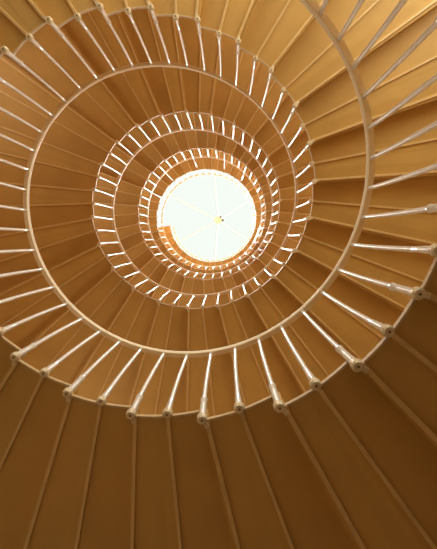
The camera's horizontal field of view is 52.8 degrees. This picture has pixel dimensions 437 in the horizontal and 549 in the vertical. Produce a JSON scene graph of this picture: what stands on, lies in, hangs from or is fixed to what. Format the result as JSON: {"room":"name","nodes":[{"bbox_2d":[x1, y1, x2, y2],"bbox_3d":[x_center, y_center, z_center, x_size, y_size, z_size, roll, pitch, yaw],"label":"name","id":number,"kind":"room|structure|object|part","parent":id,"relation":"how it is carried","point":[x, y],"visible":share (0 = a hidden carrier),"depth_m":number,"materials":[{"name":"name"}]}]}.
{"room":"spiral staircase","nodes":[
{"label":"spiral staircase","id":0,"kind":"room"},
{"bbox_3d":[-0.214,-2.089,17.078,8.440,0.300,8.440,0,-84,1],"label":"ceiling","id":1,"kind":"structure","parent":0,"visible":0},
{"bbox_2d":[157,169,255,261],"bbox_3d":[-0.208,-2.157,17.769,5.160,1.070,5.160,0,-84,1],"label":"skylight","id":2,"kind":"object","parent":1,"relation":"attached to","point":[211,216],"visible":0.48,"depth_m":18.06,"materials":[{"name":"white glass"}]},
{"bbox_3d":[-0.298,-1.247,8.446,8.440,20.247,8.440,0,-84,1],"label":"wall","id":3,"kind":"structure","parent":0,"visible":0},
{"bbox_2d":[0,0,436,548],"bbox_3d":[-0.299,-1.237,8.344,7.840,14.711,7.840,-22,-85,3],"label":"spiral staircase","id":4,"kind":"structure","parent":3,"relation":"attached to","point":[280,392],"depth_m":4.28,"materials":[{"name":"paint"}]},
{"bbox_3d":[-0.293,-1.274,8.918,2.829,13.562,2.816,0,-84,1],"label":"handrail","id":5,"kind":"part","parent":4,"relation":"part of","materials":[{"name":"beige metal"}]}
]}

